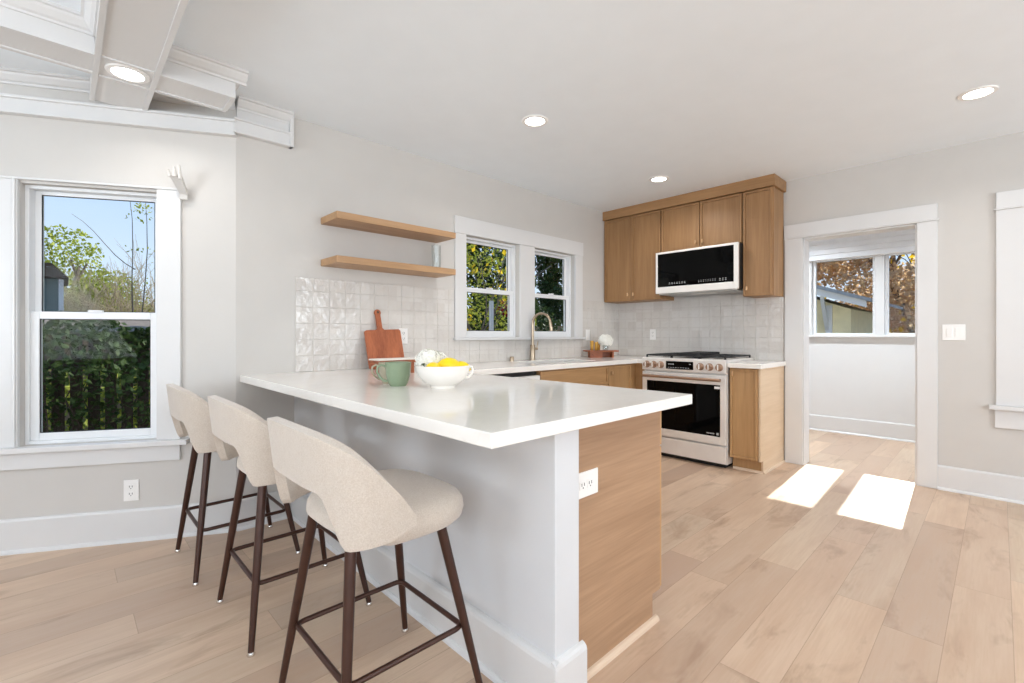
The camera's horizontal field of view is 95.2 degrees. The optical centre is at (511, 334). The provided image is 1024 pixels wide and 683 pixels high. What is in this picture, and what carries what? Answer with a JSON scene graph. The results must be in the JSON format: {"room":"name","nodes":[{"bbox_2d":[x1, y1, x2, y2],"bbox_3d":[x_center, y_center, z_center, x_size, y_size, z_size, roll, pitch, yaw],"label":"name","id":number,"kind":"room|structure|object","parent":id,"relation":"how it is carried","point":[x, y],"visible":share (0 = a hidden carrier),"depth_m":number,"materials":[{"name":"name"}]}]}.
{"room":"kitchen","nodes":[
{"label":"kitchen","id":0,"kind":"room"},
{"bbox_2d":[0,83,235,519],"bbox_3d":[-2.759,-0.166,2.527,2.300,2.645,0.150,0,0,-16],"label":"wall","id":1,"kind":"structure","parent":0,"point":[33,147],"depth_m":2.65,"materials":[{"name":"white paint"}]},
{"bbox_2d":[25,185,156,444],"bbox_3d":[-2.335,-0.106,2.646,0.629,1.405,0.089,0,0,-16],"label":"window","id":2,"kind":"structure","parent":1,"relation":"in","point":[35,314],"depth_m":2.58,"materials":[{"name":"white plastic"}]},
{"bbox_2d":[0,175,189,470],"bbox_3d":[-2.682,-0.059,2.442,1.724,1.549,0.055,0,0,-16],"label":"trim","id":3,"kind":"structure","parent":1,"relation":"attached to","point":[167,446],"depth_m":2.55,"materials":[{"name":"white paint"}]},
{"bbox_2d":[0,501,232,555],"bbox_3d":[-2.735,1.066,2.440,2.300,0.180,0.030,0,0,-16],"label":"baseboard","id":4,"kind":"structure","parent":1,"relation":"attached to","point":[99,528],"depth_m":2.57,"materials":[{"name":"white paint"}]},
{"bbox_2d":[0,67,235,109],"bbox_3d":[-2.733,-1.359,2.433,2.300,0.066,0.054,0,0,-16],"label":"trim","id":5,"kind":"structure","parent":1,"relation":"attached to","point":[13,76],"depth_m":2.50,"materials":[{"name":"white paint"}]},
{"bbox_2d":[0,93,236,137],"bbox_3d":[-2.728,-1.208,2.431,2.308,0.093,0.052,0,0,-16],"label":"trim","id":6,"kind":"structure","parent":1,"relation":"attached to","point":[10,104],"depth_m":2.57,"materials":[{"name":"white paint"}]},
{"bbox_2d":[99,55,154,89],"bbox_3d":[-1.846,-1.249,2.240,0.190,0.009,0.222,0,0,-44],"label":"trim","id":7,"kind":"structure","parent":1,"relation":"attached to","point":[102,56],"depth_m":2.22,"materials":[{"name":"white paint"}]},
{"bbox_2d":[124,479,138,500],"bbox_3d":[-2.133,0.873,2.620,0.072,0.117,0.008,0,0,-16],"label":"wall outlet","id":8,"kind":"object","parent":1,"relation":"attached to","point":[131,487],"visible":1,"depth_m":2.62,"materials":[{"name":"white plastic"}]},
{"bbox_2d":[127,484,133,489],"bbox_3d":[-2.133,0.853,2.618,0.033,0.028,0.003,0,0,-16],"label":"socket","id":9,"kind":"object","parent":8,"relation":"attached to","point":[129,486],"depth_m":2.62,"materials":[{"name":"white plastic"}]},
{"bbox_2d":[127,491,133,496],"bbox_3d":[-2.133,0.893,2.618,0.033,0.028,0.003,0,0,-16],"label":"socket","id":10,"kind":"object","parent":8,"relation":"attached to","point":[129,493],"depth_m":2.62,"materials":[{"name":"white plastic"}]},
{"bbox_2d":[89,0,188,110],"bbox_3d":[-0.974,-1.316,1.331,0.238,0.145,3.420,0,0,-44],"label":"ceiling beam","id":11,"kind":"structure","parent":1,"relation":"attached to","point":[141,33],"depth_m":2.00,"materials":[{"name":"white paint"}]},
{"bbox_2d":[104,63,149,83],"bbox_3d":[-1.841,-1.248,2.242,0.172,0.007,0.172,0,0,-44],"label":"recessed light","id":12,"kind":"object","parent":11,"relation":"in","point":[120,71],"visible":1,"depth_m":2.24,"materials":[{"name":"white plastic"}]},
{"bbox_2d":[167,164,187,199],"bbox_3d":[-1.876,-0.855,2.624,0.069,0.173,0.104,0,0,-13],"label":"curtain rod bracket","id":13,"kind":"object","parent":1,"relation":"attached to","point":[177,179],"visible":1,"depth_m":2.61,"materials":[{"name":"white metal"}]},
{"bbox_2d":[236,118,604,506],"bbox_3d":[-0.189,-0.166,4.253,4.142,2.645,0.150,0,0,-44],"label":"wall","id":14,"kind":"structure","parent":0,"point":[283,195],"depth_m":3.17,"materials":[{"name":"white paint"}]},
{"bbox_2d":[0,0,248,90],"bbox_3d":[-1.591,-1.359,0.535,2.967,0.066,3.125,0,0,-44],"label":"trim","id":15,"kind":"structure","parent":14,"relation":"attached to","point":[84,21],"depth_m":2.02,"materials":[{"name":"white paint"}]},
{"bbox_2d":[155,60,235,111],"bbox_3d":[-1.645,-1.316,2.434,0.323,0.144,0.218,0,0,-44],"label":"trim","id":16,"kind":"structure","parent":14,"relation":"attached to","point":[177,81],"depth_m":2.40,"materials":[{"name":"white paint"}]},
{"bbox_2d":[236,491,286,531],"bbox_3d":[-1.520,1.066,2.852,0.282,0.180,0.030,0,0,-44],"label":"baseboard","id":17,"kind":"structure","parent":14,"relation":"attached to","point":[248,505],"depth_m":2.81,"materials":[{"name":"white paint"}]},
{"bbox_2d":[233,99,293,148],"bbox_3d":[-1.508,-1.284,2.848,0.334,0.209,0.052,0,0,-44],"label":"trim","id":18,"kind":"structure","parent":14,"relation":"attached to","point":[249,125],"depth_m":2.84,"materials":[{"name":"white paint"}]},
{"bbox_2d":[237,95,293,123],"bbox_3d":[-1.492,-1.359,2.839,0.304,0.066,0.054,0,0,-44],"label":"trim","id":19,"kind":"structure","parent":14,"relation":"attached to","point":[249,105],"depth_m":2.82,"materials":[{"name":"white paint"}]},
{"bbox_2d":[321,211,455,242],"bbox_3d":[-0.850,-0.754,3.337,0.925,0.044,0.254,0,0,-44],"label":"floating shelf","id":20,"kind":"object","parent":14,"relation":"attached to","point":[340,219],"visible":1,"depth_m":3.23,"materials":[{"name":"brown wood"}]},
{"bbox_2d":[321,255,455,277],"bbox_3d":[-0.850,-0.476,3.337,0.925,0.044,0.254,0,0,-44],"label":"floating shelf","id":21,"kind":"object","parent":14,"relation":"attached to","point":[337,261],"visible":1,"depth_m":3.21,"materials":[{"name":"brown wood"}]},
{"bbox_2d":[295,277,618,371],"bbox_3d":[-0.063,-0.064,4.261,3.666,0.612,0.010,0,0,-44],"label":"tile backsplash","id":22,"kind":"structure","parent":14,"relation":"attached to","point":[332,317],"depth_m":3.47,"materials":[{"name":"tile"}]},
{"bbox_2d":[399,328,407,343],"bbox_3d":[-0.818,0.011,3.526,0.072,0.117,0.008,0,0,-44],"label":"wall outlet","id":23,"kind":"object","parent":22,"relation":"attached to","point":[404,331],"visible":0.85,"depth_m":3.53,"materials":[{"name":"white plastic"}]},
{"bbox_2d":[586,330,589,339],"bbox_3d":[0.828,0.004,5.105,0.072,0.117,0.009,0,0,-44],"label":"light switch","id":24,"kind":"object","parent":22,"relation":"attached to","point":[587,331],"visible":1,"depth_m":5.10,"materials":[{"name":"white plastic"}]},
{"bbox_2d":[466,237,514,337],"bbox_3d":[-0.225,-0.408,4.233,0.639,0.868,0.089,0,0,-44],"label":"window","id":25,"kind":"structure","parent":14,"relation":"in","point":[510,249],"depth_m":4.36,"materials":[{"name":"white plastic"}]},
{"bbox_2d":[453,215,585,339],"bbox_3d":[0.150,-0.468,4.442,1.740,1.032,0.045,0,0,-44],"label":"trim","id":26,"kind":"structure","parent":14,"relation":"attached to","point":[527,241],"depth_m":4.39,"materials":[{"name":"white paint"}]},
{"bbox_2d":[535,249,570,336],"bbox_3d":[0.375,-0.408,4.808,0.627,0.868,0.089,0,0,-44],"label":"window","id":27,"kind":"structure","parent":14,"relation":"in","point":[566,297],"depth_m":4.96,"materials":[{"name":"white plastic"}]},
{"bbox_2d":[294,396,578,658],"bbox_3d":[-0.590,0.720,2.240,0.116,0.874,2.200,0,0,-44],"label":"wall","id":28,"kind":"structure","parent":0,"point":[514,540],"depth_m":1.58,"materials":[{"name":"white paint"}]},
{"bbox_2d":[291,495,586,682],"bbox_3d":[-0.590,1.066,2.226,0.166,0.180,2.220,0,0,-44],"label":"baseboard","id":29,"kind":"structure","parent":28,"relation":"attached to","point":[503,656],"depth_m":1.65,"materials":[{"name":"white paint"}]},
{"bbox_2d":[0,0,1023,211],"bbox_3d":[0.417,-1.439,0.632,8.000,0.100,8.085,0,0,-44],"label":"ceiling","id":30,"kind":"structure","parent":0,"point":[697,94],"depth_m":2.54,"materials":[{"name":"white paint"}]},
{"bbox_2d":[0,6,94,73],"bbox_3d":[-2.784,-1.316,1.341,2.362,0.144,0.218,0,0,-44],"label":"trim","id":31,"kind":"structure","parent":30,"relation":"attached to","point":[21,33],"depth_m":2.02,"materials":[{"name":"white paint"}]},
{"bbox_2d":[522,115,547,126],"bbox_3d":[0.149,-1.385,3.039,0.172,0.007,0.172,0,0,-44],"label":"recessed light","id":32,"kind":"object","parent":30,"relation":"in","point":[530,120],"visible":1,"depth_m":3.03,"materials":[{"name":"white plastic"}]},
{"bbox_2d":[649,176,668,182],"bbox_3d":[1.311,-1.385,4.174,0.172,0.007,0.172,0,0,-44],"label":"recessed light","id":33,"kind":"object","parent":30,"relation":"in","point":[655,179],"visible":1,"depth_m":4.17,"materials":[{"name":"white plastic"}]},
{"bbox_2d":[957,85,998,100],"bbox_3d":[2.677,-1.385,2.687,0.172,0.007,0.172,0,0,-44],"label":"recessed light","id":34,"kind":"object","parent":30,"relation":"in","point":[983,91],"visible":1,"depth_m":2.68,"materials":[{"name":"white plastic"}]},
{"bbox_2d":[0,429,1023,682],"bbox_3d":[1.085,1.181,1.307,9.900,0.050,8.135,0,0,-44],"label":"floor","id":35,"kind":"structure","parent":0,"point":[834,567],"depth_m":2.01,"materials":[{"name":"brown wood"}]},
{"bbox_2d":[166,383,300,586],"bbox_3d":[-1.475,0.702,2.465,0.536,0.908,0.602,0,0,-44],"label":"bar stool","id":36,"kind":"object","parent":35,"relation":"on","point":[189,412],"visible":0.68,"depth_m":2.22,"materials":[{"name":"fabric"}]},
{"bbox_2d":[207,395,371,657],"bbox_3d":[-0.956,0.702,1.993,0.536,0.908,0.602,0,0,-44],"label":"bar stool","id":37,"kind":"object","parent":35,"relation":"on","point":[237,430],"visible":0.69,"depth_m":1.75,"materials":[{"name":"fabric"}]},
{"bbox_2d":[267,416,482,682],"bbox_3d":[-0.440,0.702,1.483,0.536,0.908,0.602,0,0,-44],"label":"bar stool","id":38,"kind":"object","parent":35,"relation":"on","point":[366,508],"visible":1,"depth_m":1.29,"materials":[{"name":"fabric"}]},
{"bbox_2d":[493,371,539,379],"bbox_3d":[-0.192,0.715,3.674,0.602,0.842,0.641,0,0,-44],"label":"dishwasher","id":39,"kind":"object","parent":35,"relation":"on","point":[529,375],"visible":0.13,"depth_m":3.59,"materials":[{"name":"black plastic"}]},
{"bbox_2d":[534,366,608,385],"bbox_3d":[0.355,0.720,4.221,0.930,0.872,0.640,0,0,-44],"label":"base cabinet","id":40,"kind":"object","parent":35,"relation":"on","point":[596,375],"visible":0.23,"depth_m":4.06,"materials":[{"name":"brown wood"}]},
{"bbox_2d":[579,411,660,680],"bbox_3d":[-0.231,0.720,2.598,0.893,0.872,2.167,0,0,-44],"label":"base cabinet","id":41,"kind":"object","parent":35,"relation":"on","point":[620,523],"visible":0.16,"depth_m":1.72,"materials":[{"name":"brown wood"}]},
{"bbox_2d":[240,355,691,448],"bbox_3d":[0.603,0.262,3.342,3.980,0.040,2.261,0,0,-44],"label":"countertop","id":42,"kind":"structure","parent":41,"relation":"on","point":[487,410],"depth_m":1.80,"materials":[{"name":"white stone"}]},
{"bbox_2d":[371,362,388,383],"bbox_3d":[-0.614,0.191,2.327,0.114,0.103,0.137,0,0,19],"label":"mug","id":43,"kind":"object","parent":42,"relation":"on","point":[382,371],"visible":0.38,"depth_m":2.29,"materials":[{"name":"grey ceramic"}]},
{"bbox_2d":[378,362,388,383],"bbox_3d":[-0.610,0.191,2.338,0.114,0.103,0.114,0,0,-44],"label":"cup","id":44,"kind":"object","parent":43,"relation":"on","point":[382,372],"depth_m":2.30,"materials":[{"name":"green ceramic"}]},
{"bbox_2d":[364,309,403,368],"bbox_3d":[-0.918,0.031,3.353,0.288,0.424,0.113,0,0,-44],"label":"cutting board","id":45,"kind":"object","parent":42,"relation":"on","point":[380,343],"visible":0.84,"depth_m":3.34,"materials":[{"name":"brown wood"}]},
{"bbox_2d":[368,359,415,373],"bbox_3d":[-0.736,0.200,2.932,0.290,0.084,0.140,0,0,-44],"label":"wooden riser","id":46,"kind":"object","parent":42,"relation":"on","point":[369,361],"visible":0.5,"depth_m":2.89,"materials":[{"name":"brown wood"}]},
{"bbox_2d":[369,357,414,360],"bbox_3d":[-0.735,0.154,2.931,0.286,0.008,0.134,0,0,-44],"label":"linen napkin","id":47,"kind":"object","parent":46,"relation":"on","point":[402,358],"visible":0.95,"depth_m":2.91,"materials":[{"name":"white fabric"}]},
{"bbox_2d":[376,361,410,385],"bbox_3d":[-0.552,0.186,2.220,0.148,0.112,0.124,0,0,6],"label":"mug","id":48,"kind":"object","parent":42,"relation":"on","point":[397,372],"visible":1,"depth_m":2.17,"materials":[{"name":"green ceramic"}]},
{"bbox_2d":[415,365,473,388],"bbox_3d":[-0.318,0.191,2.152,0.250,0.102,0.250,0,0,-44],"label":"serving bowl","id":49,"kind":"object","parent":42,"relation":"on","point":[436,377],"visible":0.91,"depth_m":2.06,"materials":[{"name":"white ceramic"}]},
{"bbox_2d":[415,348,441,366],"bbox_3d":[-0.394,0.114,2.175,0.141,0.098,0.129,0,0,-44],"label":"flowers","id":50,"kind":"object","parent":49,"relation":"in","point":[429,355],"visible":0.8,"depth_m":2.14,"materials":[{"name":"white plant"}]},
{"bbox_2d":[426,362,440,366],"bbox_3d":[-0.357,0.160,2.109,0.100,0.071,0.074,0,0,-44],"label":"lemon","id":51,"kind":"object","parent":49,"relation":"in","point":[432,364],"visible":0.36,"depth_m":2.09,"materials":[{"name":"yellow food"}]},
{"bbox_2d":[436,351,447,358],"bbox_3d":[-0.358,0.120,2.259,0.106,0.080,0.109,0,0,-44],"label":"flowers","id":52,"kind":"object","parent":49,"relation":"in","point":[443,356],"visible":0.14,"depth_m":2.24,"materials":[{"name":"white plant"}]},
{"bbox_2d":[438,358,458,366],"bbox_3d":[-0.287,0.146,2.150,0.100,0.080,0.088,0,0,-44],"label":"lemon","id":53,"kind":"object","parent":49,"relation":"in","point":[447,362],"visible":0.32,"depth_m":2.12,"materials":[{"name":"yellow food"}]},
{"bbox_2d":[459,361,470,370],"bbox_3d":[-0.231,0.152,2.163,0.070,0.060,0.066,0,0,-44],"label":"lemon","id":54,"kind":"object","parent":49,"relation":"in","point":[461,363],"visible":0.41,"depth_m":2.15,"materials":[{"name":"yellow food"}]},
{"bbox_2d":[530,312,552,359],"bbox_3d":[0.282,0.016,4.414,0.235,0.453,0.087,0,0,22],"label":"faucet","id":55,"kind":"object","parent":42,"relation":"on","point":[533,348],"visible":0.98,"depth_m":4.41,"materials":[{"name":"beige metal"}]},
{"bbox_2d":[583,350,618,357],"bbox_3d":[0.941,0.204,4.955,0.356,0.076,0.160,0,0,-2],"label":"wooden riser","id":56,"kind":"object","parent":42,"relation":"on","point":[591,353],"visible":0.96,"depth_m":4.89,"materials":[{"name":"brown wood"}]},
{"bbox_2d":[590,341,593,349],"bbox_3d":[0.842,0.116,4.921,0.037,0.100,0.037,0,0,-44],"label":"glass","id":57,"kind":"object","parent":56,"relation":"on","point":[591,342],"visible":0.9,"depth_m":4.91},
{"bbox_2d":[594,342,597,349],"bbox_3d":[0.885,0.123,4.921,0.037,0.086,0.037,0,0,-44],"label":"glass","id":58,"kind":"object","parent":56,"relation":"on","point":[595,343],"visible":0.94,"depth_m":4.91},
{"bbox_3d":[0.991,0.136,4.956,0.068,0.060,0.068,0,0,-44],"label":"bud vase","id":59,"kind":"object","parent":56,"relation":"on","visible":0},
{"bbox_2d":[598,334,613,348],"bbox_3d":[0.991,0.075,4.956,0.171,0.162,0.172,0,0,-44],"label":"hydrangea","id":60,"kind":"object","parent":59,"relation":"in","point":[605,340],"visible":1,"depth_m":4.90,"materials":[{"name":"white plant"}]},
{"bbox_2d":[579,467,597,498],"bbox_3d":[0.249,0.504,1.578,0.136,0.086,0.008,0,0,-44],"label":"wall outlet","id":61,"kind":"object","parent":41,"relation":"attached to","point":[588,480],"visible":0.84,"depth_m":1.58,"materials":[{"name":"white plastic"}]},
{"bbox_2d":[580,480,585,490],"bbox_3d":[0.237,0.504,1.562,0.033,0.028,0.003,0,0,-44],"label":"socket","id":62,"kind":"object","parent":61,"relation":"attached to","point":[582,482],"depth_m":1.56,"materials":[{"name":"white plastic"}]},
{"bbox_2d":[587,478,592,487],"bbox_3d":[0.266,0.504,1.590,0.033,0.028,0.003,0,0,-44],"label":"socket","id":63,"kind":"object","parent":61,"relation":"attached to","point":[589,480],"depth_m":1.59,"materials":[{"name":"white plastic"}]},
{"bbox_2d":[607,363,643,389],"bbox_3d":[1.106,0.720,4.900,1.088,0.872,0.700,0,0,-44],"label":"base cabinet","id":64,"kind":"object","parent":35,"relation":"on","point":[621,375],"visible":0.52,"depth_m":4.55,"materials":[{"name":"brown wood"}]},
{"bbox_2d":[642,352,753,467],"bbox_3d":[1.761,0.673,4.479,0.713,0.966,0.798,0,0,-44],"label":"gas range","id":65,"kind":"object","parent":35,"relation":"on","point":[698,431],"visible":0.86,"depth_m":4.18,"materials":[{"name":"silver metal"}]},
{"bbox_2d":[676,351,719,354],"bbox_3d":[1.786,0.179,4.484,0.430,0.021,0.230,0,0,-44],"label":"griddle","id":66,"kind":"object","parent":65,"relation":"on","point":[695,352],"visible":1,"depth_m":4.40,"materials":[{"name":"metal"}]},
{"bbox_2d":[643,356,753,361],"bbox_3d":[1.784,0.229,4.501,0.650,0.019,0.798,0,0,-44],"label":"cooktop","id":67,"kind":"object","parent":65,"relation":"in","point":[653,358],"depth_m":4.28,"materials":[{"name":"silver metal"}]},
{"bbox_2d":[730,366,784,473],"bbox_3d":[2.166,0.719,4.119,0.640,0.874,0.262,0,0,-44],"label":"base cabinet","id":68,"kind":"object","parent":35,"relation":"on","point":[756,395],"visible":0.95,"depth_m":3.95,"materials":[{"name":"brown wood"}]},
{"bbox_2d":[727,360,785,368],"bbox_3d":[2.164,0.262,4.119,0.650,0.040,0.271,0,0,-44],"label":"countertop","id":69,"kind":"structure","parent":68,"relation":"on","point":[753,364],"depth_m":3.95,"materials":[{"name":"white stone"}]},
{"bbox_2d":[632,131,1023,476],"bbox_3d":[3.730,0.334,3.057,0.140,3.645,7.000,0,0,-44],"label":"wall","id":70,"kind":"structure","parent":0,"point":[964,180],"depth_m":3.43,"materials":[{"name":"white paint"}]},
{"bbox_2d":[604,210,673,303],"bbox_3d":[1.382,-0.826,5.163,0.314,0.925,0.702,0,0,-44],"label":"upper cabinet","id":71,"kind":"object","parent":70,"relation":"attached to","point":[631,243],"visible":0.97,"depth_m":5.05,"materials":[{"name":"brown wood"}]},
{"bbox_2d":[619,294,783,360],"bbox_3d":[1.867,-0.073,4.891,0.010,0.630,1.754,0,0,-44],"label":"tile backsplash","id":72,"kind":"structure","parent":70,"relation":"attached to","point":[724,324],"depth_m":4.76,"materials":[{"name":"tile"}]},
{"bbox_2d":[650,329,655,339],"bbox_3d":[1.564,-0.001,5.195,0.008,0.117,0.072,0,0,-44],"label":"wall outlet","id":73,"kind":"object","parent":72,"relation":"attached to","point":[652,331],"visible":1,"depth_m":5.19,"materials":[{"name":"white plastic"}]},
{"bbox_2d":[661,193,742,251],"bbox_3d":[1.903,-1.062,4.619,0.314,0.453,0.799,0,0,-44],"label":"upper cabinet","id":74,"kind":"object","parent":70,"relation":"attached to","point":[716,221],"visible":0.8,"depth_m":4.50,"materials":[{"name":"brown wood"}]},
{"bbox_2d":[656,242,742,296],"bbox_3d":[1.879,-0.613,4.594,0.396,0.432,0.805,0,0,-44],"label":"microwave","id":75,"kind":"object","parent":74,"relation":"attached to","point":[714,269],"visible":0.98,"depth_m":4.43,"materials":[{"name":"black plastic"}]},
{"bbox_2d":[743,186,783,297],"bbox_3d":[2.271,-0.816,4.236,0.314,0.945,0.250,0,0,-44],"label":"upper cabinet","id":76,"kind":"object","parent":70,"relation":"attached to","point":[763,209],"visible":1,"depth_m":4.16,"materials":[{"name":"brown wood"}]},
{"bbox_2d":[603,173,785,220],"bbox_3d":[1.760,-1.339,4.780,0.317,0.097,1.782,0,0,-44],"label":"crown molding","id":77,"kind":"structure","parent":76,"relation":"attached to","point":[771,180],"depth_m":4.49,"materials":[{"name":"brown wood"}]},
{"bbox_2d":[784,203,938,488],"bbox_3d":[2.891,0.086,3.929,0.193,2.140,1.044,0,0,-44],"label":"door frame","id":78,"kind":"structure","parent":70,"relation":"in","point":[926,218],"depth_m":3.78,"materials":[{"name":"white paint"}]},
{"bbox_2d":[942,324,965,339],"bbox_3d":[3.254,-0.016,3.446,0.009,0.117,0.125,0,0,-44],"label":"light switch","id":79,"kind":"object","parent":70,"relation":"attached to","point":[951,331],"visible":1,"depth_m":3.44,"materials":[{"name":"white plastic"}]},
{"bbox_2d":[937,465,1023,504],"bbox_3d":[4.638,1.066,1.987,0.030,0.180,4.197,0,0,-44],"label":"baseboard","id":80,"kind":"structure","parent":70,"relation":"attached to","point":[1002,487],"depth_m":3.33,"materials":[{"name":"white paint"}]},
{"bbox_2d":[989,189,1023,429],"bbox_3d":[3.781,-0.170,2.863,0.055,1.647,1.208,0,0,-44],"label":"trim","id":81,"kind":"structure","parent":70,"relation":"attached to","point":[1009,407],"depth_m":3.23,"materials":[{"name":"white paint"}]},
{"bbox_2d":[809,255,914,424],"bbox_3d":[4.612,-0.094,4.803,0.130,2.500,4.700,0,0,-44],"label":"wall","id":82,"kind":"structure","parent":0,"point":[864,378],"depth_m":5.34,"materials":[{"name":"white paint"}]},
{"bbox_2d":[813,256,874,334],"bbox_3d":[3.918,-0.444,5.527,0.050,0.900,0.616,0,0,-44],"label":"window","id":83,"kind":"structure","parent":82,"relation":"in","point":[873,257],"depth_m":5.63,"materials":[{"name":"white plastic"}]},
{"bbox_2d":[809,414,914,442],"bbox_3d":[4.554,1.064,4.748,0.030,0.185,4.700,0,0,-44],"label":"baseboard","id":84,"kind":"structure","parent":82,"relation":"attached to","point":[859,427],"depth_m":5.32,"materials":[{"name":"white paint"}]},
{"bbox_2d":[809,255,914,336],"bbox_3d":[4.097,-0.476,5.210,0.050,1.015,1.520,0,0,-44],"label":"trim","id":85,"kind":"structure","parent":82,"relation":"attached to","point":[879,259],"depth_m":5.23,"materials":[{"name":"white paint"}]},
{"bbox_2d":[809,229,914,261],"bbox_3d":[4.071,-1.006,5.192,0.056,0.246,1.470,0,0,-44],"label":"roman shade","id":86,"kind":"object","parent":82,"relation":"attached to","point":[902,241],"visible":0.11,"depth_m":5.28,"materials":[{"name":"white fabric"}]},
{"bbox_2d":[885,252,914,334],"bbox_3d":[4.401,-0.444,5.023,0.050,0.900,0.616,0,0,-44],"label":"window","id":87,"kind":"structure","parent":82,"relation":"in","point":[886,255],"depth_m":5.21,"materials":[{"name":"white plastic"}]},
{"bbox_3d":[-2.056,1.606,16.213,70.000,0.100,100.000,0,0,-44],"label":"ground","id":88,"kind":"structure","parent":0,"visible":0},
{"bbox_2d":[44,262,68,310],"bbox_3d":[-8.119,0.256,6.658,2.620,2.600,1.700,0,0,-44],"label":"garden shed","id":89,"kind":"object","parent":88,"relation":"on","point":[55,280],"visible":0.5,"depth_m":6.93,"materials":[{"name":"grey wood"}]},
{"bbox_2d":[43,310,149,431],"bbox_3d":[-3.718,0.670,4.069,4.064,1.779,0.412,0,0,-44],"label":"ivy hedge","id":90,"kind":"object","parent":88,"relation":"on","point":[104,336],"visible":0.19,"depth_m":4.14,"materials":[{"name":"green plant"}]},
{"bbox_2d":[43,334,149,431],"bbox_3d":[-4.008,0.776,4.130,6.457,1.560,0.060,0,0,-44],"label":"picket fence","id":91,"kind":"object","parent":88,"relation":"on","point":[58,393],"visible":0.04,"depth_m":4.27,"materials":[{"name":"brown wood"}]},
{"bbox_2d":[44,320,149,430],"bbox_3d":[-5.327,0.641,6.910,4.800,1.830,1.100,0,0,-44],"label":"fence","id":92,"kind":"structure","parent":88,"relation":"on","point":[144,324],"depth_m":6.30,"materials":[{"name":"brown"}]},
{"bbox_2d":[46,368,149,430],"bbox_3d":[-4.756,1.050,5.452,3.170,1.637,1.047,0,0,-42],"label":"shrubs","id":93,"kind":"object","parent":88,"relation":"on","point":[67,387],"visible":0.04,"depth_m":5.32,"materials":[{"name":"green plant"}]},
{"bbox_2d":[44,224,152,311],"bbox_3d":[-11.125,-0.459,11.566,4.145,4.482,3.782,0,0,-4],"label":"leafy tree","id":94,"kind":"object","parent":88,"relation":"on","point":[78,231],"visible":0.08,"depth_m":11.51,"materials":[{"name":"green plant"}]},
{"bbox_2d":[52,234,153,311],"bbox_3d":[-7.822,-0.262,9.944,3.627,3.649,5.192,0,0,44],"label":"bare shrub","id":95,"kind":"object","parent":88,"relation":"on","point":[91,306],"visible":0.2,"depth_m":9.26,"materials":[{"name":"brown plant"}]},
{"bbox_2d":[72,202,153,311],"bbox_3d":[-6.167,-0.436,7.422,1.199,3.987,0.219,0,0,-44],"label":"sapling","id":96,"kind":"object","parent":88,"relation":"on","point":[140,205],"visible":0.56,"depth_m":7.53,"materials":[{"name":"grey plant"}]},
{"bbox_2d":[489,301,493,330],"bbox_3d":[-0.284,0.546,6.444,0.045,2.020,0.045,0,0,-44],"label":"post","id":97,"kind":"object","parent":88,"relation":"on","point":[491,303],"visible":0.36,"depth_m":6.43,"materials":[{"name":"white paint"}]},
{"bbox_2d":[466,243,536,330],"bbox_3d":[-0.595,-0.503,7.090,2.170,4.128,1.808,0,0,-6],"label":"tree","id":98,"kind":"object","parent":88,"relation":"on","point":[474,271],"visible":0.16,"depth_m":7.08,"materials":[{"name":"green plant"}]},
{"bbox_2d":[466,244,550,324],"bbox_3d":[-0.096,-1.138,10.840,2.605,5.683,1.875,0,0,-29],"label":"evergreen tree","id":99,"kind":"object","parent":88,"relation":"on","point":[477,247],"visible":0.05,"depth_m":10.13,"materials":[{"name":"green plant"}]},
{"bbox_2d":[467,294,562,330],"bbox_3d":[-0.066,0.454,8.771,3.776,2.489,0.720,0,0,-44],"label":"bush","id":100,"kind":"object","parent":88,"relation":"on","point":[540,325],"visible":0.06,"depth_m":8.60,"materials":[{"name":"green plant"}]},
{"bbox_2d":[470,324,562,330],"bbox_3d":[0.062,0.681,9.598,7.100,1.750,0.020,0,0,-44],"label":"fence","id":101,"kind":"object","parent":88,"relation":"on","point":[558,327],"visible":0.03,"depth_m":10.15,"materials":[{"name":"brown wood"}]},
{"bbox_2d":[535,255,562,325],"bbox_3d":[1.485,-1.097,13.003,2.059,6.271,2.840,0,0,9],"label":"evergreen tree","id":102,"kind":"object","parent":88,"relation":"on","point":[548,282],"visible":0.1,"depth_m":12.46,"materials":[{"name":"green plant"}]},
{"bbox_2d":[817,285,902,332],"bbox_3d":[5.624,-0.004,11.094,3.800,3.120,5.220,0,0,-44],"label":"garage","id":103,"kind":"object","parent":88,"relation":"on","point":[832,316],"visible":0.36,"depth_m":8.67,"materials":[{"name":"yellow paint"}]},
{"bbox_2d":[817,254,914,332],"bbox_3d":[10.164,-1.278,11.963,3.541,5.685,7.919,0,0,-44],"label":"maple tree","id":104,"kind":"object","parent":88,"relation":"on","point":[904,297],"visible":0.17,"depth_m":11.84,"materials":[{"name":"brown plant"}]},
{"bbox_2d":[906,255,914,332],"bbox_3d":[7.625,-0.396,7.625,1.701,3.943,1.789,0,0,-44],"label":"maple tree","id":105,"kind":"object","parent":88,"relation":"on","point":[912,318],"visible":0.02,"depth_m":8.05,"materials":[{"name":"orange plant"}]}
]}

